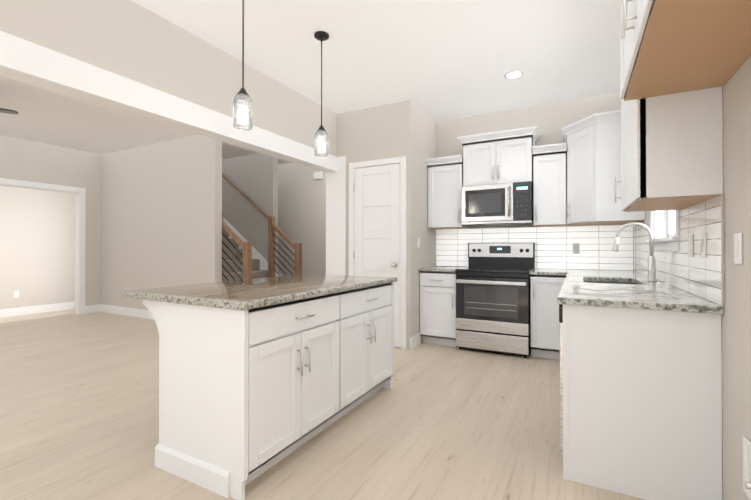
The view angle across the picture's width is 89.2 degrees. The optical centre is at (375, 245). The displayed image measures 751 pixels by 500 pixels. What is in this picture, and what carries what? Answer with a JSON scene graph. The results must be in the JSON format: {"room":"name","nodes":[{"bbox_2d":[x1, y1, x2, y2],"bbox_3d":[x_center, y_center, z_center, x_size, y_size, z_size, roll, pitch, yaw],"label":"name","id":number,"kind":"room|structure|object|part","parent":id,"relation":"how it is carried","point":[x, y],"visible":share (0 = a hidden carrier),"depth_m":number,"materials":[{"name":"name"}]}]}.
{"room":"kitchen","nodes":[
{"label":"kitchen","id":0,"kind":"room"},
{"bbox_2d":[0,185,74,308],"bbox_3d":[-6.742,-0.240,5.463,0.120,2.850,9.900,0,0,28],"label":"wall","id":1,"kind":"structure","parent":0,"point":[37,246],"depth_m":6.73,"materials":[{"name":"grey paint"}]},
{"bbox_2d":[14,291,18,297],"bbox_3d":[-6.120,0.830,6.486,0.008,0.118,0.072,0,0,28],"label":"outlet","id":2,"kind":"object","parent":1,"relation":"attached to","point":[16,293],"depth_m":6.49,"materials":[{"name":"white plastic"}]},
{"bbox_2d":[0,302,98,317],"bbox_3d":[-7.048,1.114,4.741,0.015,0.135,8.350,0,0,28],"label":"baseboard","id":3,"kind":"structure","parent":1,"relation":"attached to","point":[9,312],"depth_m":6.73,"materials":[{"name":"white wood"}]},
{"bbox_2d":[0,135,100,305],"bbox_3d":[-6.705,-0.247,3.834,0.120,2.850,7.060,0,0,28],"label":"wall","id":4,"kind":"structure","parent":0,"point":[25,160],"depth_m":6.52,"materials":[{"name":"grey paint"}]},
{"bbox_2d":[0,178,85,313],"bbox_3d":[-5.553,0.085,5.972,0.138,2.205,1.690,0,0,28],"label":"door frame","id":5,"kind":"structure","parent":4,"relation":"attached to","point":[80,213],"depth_m":6.62,"materials":[{"name":"white wood"}]},
{"bbox_2d":[101,135,221,309],"bbox_3d":[-3.678,-0.236,6.288,3.150,2.850,0.120,0,0,28],"label":"wall","id":6,"kind":"structure","parent":0,"point":[161,214],"depth_m":6.09,"materials":[{"name":"grey paint"}]},
{"bbox_2d":[99,304,153,318],"bbox_3d":[-3.651,1.121,6.190,3.045,0.135,0.015,0,0,28],"label":"baseboard","id":7,"kind":"structure","parent":6,"relation":"attached to","point":[141,313],"depth_m":6.50,"materials":[{"name":"white wood"}]},
{"bbox_2d":[0,0,336,156],"bbox_3d":[-2.272,-1.328,1.621,0.140,0.710,7.320,0,0,28],"label":"wall","id":8,"kind":"structure","parent":0,"point":[131,40],"depth_m":2.78,"materials":[{"name":"grey paint"}]},
{"bbox_2d":[222,153,277,270],"bbox_3d":[-3.415,-0.230,7.609,3.730,2.850,0.120,0,0,28],"label":"wall","id":9,"kind":"structure","parent":0,"point":[254,178],"depth_m":6.91,"materials":[{"name":"grey paint"}]},
{"bbox_2d":[278,163,325,275],"bbox_3d":[-2.179,-0.228,7.913,5.625,2.850,0.120,0,0,28],"label":"wall","id":10,"kind":"structure","parent":0,"point":[301,205],"depth_m":7.44,"materials":[{"name":"grey paint"}]},
{"bbox_2d":[313,172,322,178],"bbox_3d":[-1.097,-1.341,7.253,0.200,0.130,0.034,0,0,28],"label":"box","id":11,"kind":"object","parent":10,"relation":"attached to","point":[317,175],"visible":0.98,"depth_m":7.23,"materials":[{"name":"white plastic"}]},
{"bbox_2d":[0,0,619,164],"bbox_3d":[-2.675,-1.715,3.300,10.600,0.080,9.900,0,0,28],"label":"ceiling","id":12,"kind":"structure","parent":0,"point":[438,60],"depth_m":3.38,"materials":[{"name":"white paint"}]},
{"bbox_2d":[0,108,17,113],"bbox_3d":[-4.422,-1.508,3.680,1.306,0.330,1.277,0,0,28],"label":"room ceiling fan","id":13,"kind":"object","parent":12,"relation":"hanging from","point":[8,111],"visible":1,"depth_m":4.01,"materials":[{"name":"black metal"}]},
{"bbox_2d":[233,0,252,129],"bbox_3d":[-0.806,-1.198,2.317,0.120,0.962,0.120,0,0,28],"label":"pendant light","id":14,"kind":"object","parent":12,"relation":"hanging from","point":[241,95],"visible":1,"depth_m":2.30,"materials":[{"name":"clear glass"}]},
{"bbox_2d":[314,31,328,156],"bbox_3d":[-0.428,-1.194,3.025,0.120,0.962,0.120,0,0,28],"label":"pendant light","id":15,"kind":"object","parent":12,"relation":"hanging from","point":[321,36],"visible":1,"depth_m":3.01,"materials":[{"name":"clear glass"}]},
{"bbox_2d":[504,70,523,78],"bbox_3d":[1.354,-1.669,3.723,0.190,0.006,0.190,0,0,28],"label":"recessed light","id":16,"kind":"object","parent":12,"relation":"in","point":[515,74],"visible":1,"depth_m":3.71,"materials":[{"name":"white"}]},
{"bbox_2d":[0,309,644,499],"bbox_3d":[-2.675,1.200,3.286,10.600,0.050,9.900,0,0,28],"label":"floor","id":17,"kind":"structure","parent":0,"point":[79,406],"depth_m":2.43,"materials":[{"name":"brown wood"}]},
{"bbox_2d":[222,173,301,281],"bbox_3d":[-3.369,-0.946,6.860,4.480,4.275,1.166,0,0,28],"label":"staircase","id":18,"kind":"structure","parent":17,"relation":"on","point":[243,258],"depth_m":6.46,"materials":[{"name":"carpet"}]},
{"bbox_3d":[-2.089,0.240,5.568,0.678,1.508,0.088,0,0,28],"label":"stair guard rail","id":19,"kind":"part","parent":18,"relation":"part of","materials":[{"name":"brown wood"}]},
{"bbox_3d":[-1.541,0.244,6.467,0.678,1.508,0.088,0,0,28],"label":"stair guard rail","id":20,"kind":"part","parent":18,"relation":"part of","materials":[{"name":"brown wood"}]},
{"bbox_2d":[132,282,393,499],"bbox_3d":[-0.575,0.734,2.616,0.868,0.875,1.608,0,0,28],"label":"kitchen island","id":21,"kind":"object","parent":17,"relation":"on","point":[258,377],"depth_m":1.95,"materials":[{"name":"white paint"}]},
{"bbox_2d":[120,274,396,309],"bbox_3d":[-0.629,0.287,2.647,0.965,0.057,1.650,0,0,28],"label":"island countertop","id":22,"kind":"structure","parent":21,"relation":"on","point":[236,294],"depth_m":2.18,"materials":[{"name":"grey stone"}]},
{"bbox_2d":[420,271,455,346],"bbox_3d":[0.861,0.744,4.714,0.452,0.875,0.652,0,0,28],"label":"base cabinet","id":23,"kind":"object","parent":17,"relation":"on","point":[437,308],"visible":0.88,"depth_m":4.47,"materials":[{"name":"white paint"}]},
{"bbox_2d":[455,242,534,357],"bbox_3d":[1.387,0.570,4.391,0.778,1.220,0.708,0,0,28],"label":"electric range","id":24,"kind":"object","parent":17,"relation":"on","point":[493,297],"visible":0.94,"depth_m":4.16,"materials":[{"name":"silver metal"}]},
{"bbox_2d":[530,275,565,359],"bbox_3d":[1.923,0.742,4.148,0.389,0.875,0.652,0,0,28],"label":"base cabinet","id":25,"kind":"object","parent":17,"relation":"on","point":[544,322],"visible":0.79,"depth_m":3.93,"materials":[{"name":"white paint"}]},
{"bbox_2d":[559,304,562,453],"bbox_3d":[1.344,0.735,2.068,0.600,0.868,0.594,0,0,28],"label":"dishwasher","id":26,"kind":"object","parent":17,"relation":"on","point":[561,369],"visible":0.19,"depth_m":1.94,"materials":[{"name":"grey"}]},
{"bbox_2d":[563,304,721,499],"bbox_3d":[1.215,0.731,1.777,0.610,0.875,0.024,0,0,28],"label":"panel","id":27,"kind":"object","parent":17,"relation":"on","point":[642,403],"visible":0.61,"depth_m":1.76,"materials":[{"name":"white paint"}]},
{"bbox_3d":[1.723,0.735,2.773,0.652,0.875,0.990,0,0,28],"label":"base cabinet","id":28,"kind":"object","parent":17,"relation":"on","visible":0},
{"bbox_2d":[419,266,463,271],"bbox_3d":[0.866,0.286,4.723,0.453,0.036,0.635,0,0,28],"label":"countertop","id":29,"kind":"structure","parent":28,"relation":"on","point":[434,268],"depth_m":4.48,"materials":[{"name":"white stone"}]},
{"bbox_2d":[529,268,550,274],"bbox_3d":[1.911,0.283,4.165,0.356,0.036,0.635,0,0,28],"label":"countertop","id":30,"kind":"structure","parent":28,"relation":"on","point":[538,271],"depth_m":3.95,"materials":[{"name":"white stone"}]},
{"bbox_2d":[551,222,723,313],"bbox_3d":[1.841,0.161,2.980,0.636,0.672,2.793,0,0,28],"label":"countertop","id":31,"kind":"structure","parent":28,"relation":"on","point":[635,290],"depth_m":2.13,"materials":[{"name":"white stone"}]},
{"bbox_2d":[337,102,400,347],"bbox_3d":[-0.130,-0.243,4.690,1.025,2.850,0.120,0,0,28],"label":"wall","id":32,"kind":"structure","parent":0,"point":[370,133],"depth_m":4.61,"materials":[{"name":"grey paint"}]},
{"bbox_2d":[0,31,345,274],"bbox_3d":[-2.218,0.017,1.585,0.298,2.300,7.318,0,0,28],"label":"ceiling beam","id":33,"kind":"structure","parent":32,"relation":"attached to","point":[29,62],"depth_m":2.81,"materials":[{"name":"white paint"}]},
{"bbox_2d":[353,164,399,346],"bbox_3d":[-0.010,0.110,4.501,0.627,2.118,0.093,0,0,28],"label":"pantry door","id":34,"kind":"structure","parent":32,"relation":"in","point":[376,250],"depth_m":4.52,"materials":[{"name":"white wood"}]},
{"bbox_2d":[349,156,405,348],"bbox_3d":[0.012,0.078,4.530,0.767,2.206,0.020,0,0,28],"label":"door frame","id":35,"kind":"structure","parent":32,"relation":"attached to","point":[386,161],"depth_m":4.37,"materials":[{"name":"white wood"}]},
{"bbox_2d":[401,100,435,348],"bbox_3d":[0.554,-0.243,4.755,0.120,2.850,0.880,0,0,28],"label":"wall","id":36,"kind":"structure","parent":0,"point":[418,136],"depth_m":4.49,"materials":[{"name":"grey paint"}]},
{"bbox_2d":[410,333,420,349],"bbox_3d":[0.468,1.113,4.443,0.015,0.135,0.290,0,0,28],"label":"baseboard","id":37,"kind":"structure","parent":36,"relation":"attached to","point":[415,340],"depth_m":4.42,"materials":[{"name":"white wood"}]},
{"bbox_2d":[436,92,631,270],"bbox_3d":[1.778,-0.243,4.680,2.350,2.850,0.140,0,0,28],"label":"wall","id":38,"kind":"structure","parent":0,"point":[550,121],"depth_m":4.56,"materials":[{"name":"grey paint"}]},
{"bbox_2d":[426,155,468,228],"bbox_3d":[0.921,-0.657,4.839,0.448,0.870,0.386,0,0,28],"label":"upper cabinet","id":39,"kind":"object","parent":38,"relation":"attached to","point":[445,179],"visible":0.96,"depth_m":4.72,"materials":[{"name":"white paint"}]},
{"bbox_2d":[457,126,539,185],"bbox_3d":[1.468,-1.013,4.549,0.886,0.600,0.386,0,0,28],"label":"upper cabinet","id":40,"kind":"object","parent":38,"relation":"attached to","point":[501,157],"visible":0.94,"depth_m":4.41,"materials":[{"name":"white paint"}]},
{"bbox_2d":[462,181,532,225],"bbox_3d":[1.451,-0.480,4.516,0.780,0.460,0.436,0,0,28],"label":"over-the-range microwave","id":41,"kind":"object","parent":40,"relation":"attached to","point":[498,204],"visible":1,"depth_m":4.35,"materials":[{"name":"silver metal"}]},
{"bbox_2d":[436,225,634,270],"bbox_3d":[1.792,0.022,4.587,2.216,0.488,0.008,0,0,28],"label":"tile backsplash","id":42,"kind":"structure","parent":38,"relation":"attached to","point":[553,247],"depth_m":4.41,"materials":[{"name":"white tile"}]},
{"bbox_2d":[532,143,567,226],"bbox_3d":[1.965,-0.659,4.282,0.338,0.870,0.386,0,0,28],"label":"upper cabinet","id":43,"kind":"object","parent":38,"relation":"attached to","point":[549,185],"visible":0.98,"depth_m":4.16,"materials":[{"name":"white paint"}]},
{"bbox_2d":[573,243,579,253],"bbox_3d":[2.276,0.030,4.317,0.072,0.118,0.009,0,0,28],"label":"outlet","id":44,"kind":"object","parent":38,"relation":"attached to","point":[576,246],"depth_m":4.31,"materials":[{"name":"white plastic"}]},
{"bbox_2d":[562,110,644,224],"bbox_3d":[2.307,-0.751,3.924,0.698,1.030,0.698,0,0,28],"label":"upper cabinet","id":45,"kind":"object","parent":38,"relation":"attached to","point":[593,141],"visible":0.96,"depth_m":3.70,"materials":[{"name":"white paint"}]},
{"bbox_2d":[639,55,750,499],"bbox_3d":[0.946,-0.263,0.477,0.140,2.850,8.340,0,0,28],"label":"wall","id":46,"kind":"structure","parent":0,"point":[736,327],"depth_m":1.48,"materials":[{"name":"grey paint"}]},
{"bbox_2d":[646,210,679,250],"bbox_3d":[2.094,-0.483,2.677,0.185,1.030,1.000,0,0,28],"label":"window","id":47,"kind":"structure","parent":46,"relation":"in","point":[665,227],"depth_m":2.99,"materials":[{"name":"white"}]},
{"bbox_2d":[615,86,722,211],"bbox_3d":[1.491,-0.623,2.013,0.338,0.816,0.731,0,0,28],"label":"upper cabinet","id":48,"kind":"object","parent":46,"relation":"attached to","point":[671,151],"visible":0.67,"depth_m":1.70,"materials":[{"name":"white paint"}]},
{"bbox_2d":[635,195,724,305],"bbox_3d":[2.116,0.014,2.829,0.009,0.488,2.786,0,0,28],"label":"tile backsplash","id":49,"kind":"structure","parent":46,"relation":"attached to","point":[697,275],"depth_m":1.95,"materials":[{"name":"white tile"}]},
{"bbox_2d":[620,0,750,100],"bbox_3d":[1.032,-0.966,1.223,0.404,0.578,1.091,0,0,28],"label":"upper cabinet","id":50,"kind":"object","parent":46,"relation":"attached to","point":[667,47],"visible":1,"depth_m":1.31,"materials":[{"name":"white paint"}]},
{"bbox_2d":[689,234,693,256],"bbox_3d":[1.677,-0.001,2.024,0.008,0.118,0.072,0,0,28],"label":"outlet","id":51,"kind":"object","parent":46,"relation":"attached to","point":[691,246],"depth_m":2.00,"materials":[{"name":"white plastic"}]},
{"bbox_2d":[701,233,706,257],"bbox_3d":[1.568,-0.002,1.822,0.009,0.118,0.072,0,0,28],"label":"outlet","id":52,"kind":"object","parent":46,"relation":"attached to","point":[703,235],"depth_m":1.81,"materials":[{"name":"white plastic"}]},
{"bbox_2d":[734,233,742,264],"bbox_3d":[1.381,0.012,1.452,0.009,0.118,0.072,0,0,28],"label":"light switch","id":53,"kind":"object","parent":46,"relation":"attached to","point":[738,248],"depth_m":1.44,"materials":[{"name":"white plastic"}]},
{"bbox_2d":[743,436,750,499],"bbox_3d":[1.298,0.801,1.315,0.030,0.200,0.215,0,0,28],"label":"outlet box","id":54,"kind":"object","parent":46,"relation":"attached to","point":[747,466],"visible":1,"depth_m":1.38,"materials":[{"name":"white plastic"}]}
]}

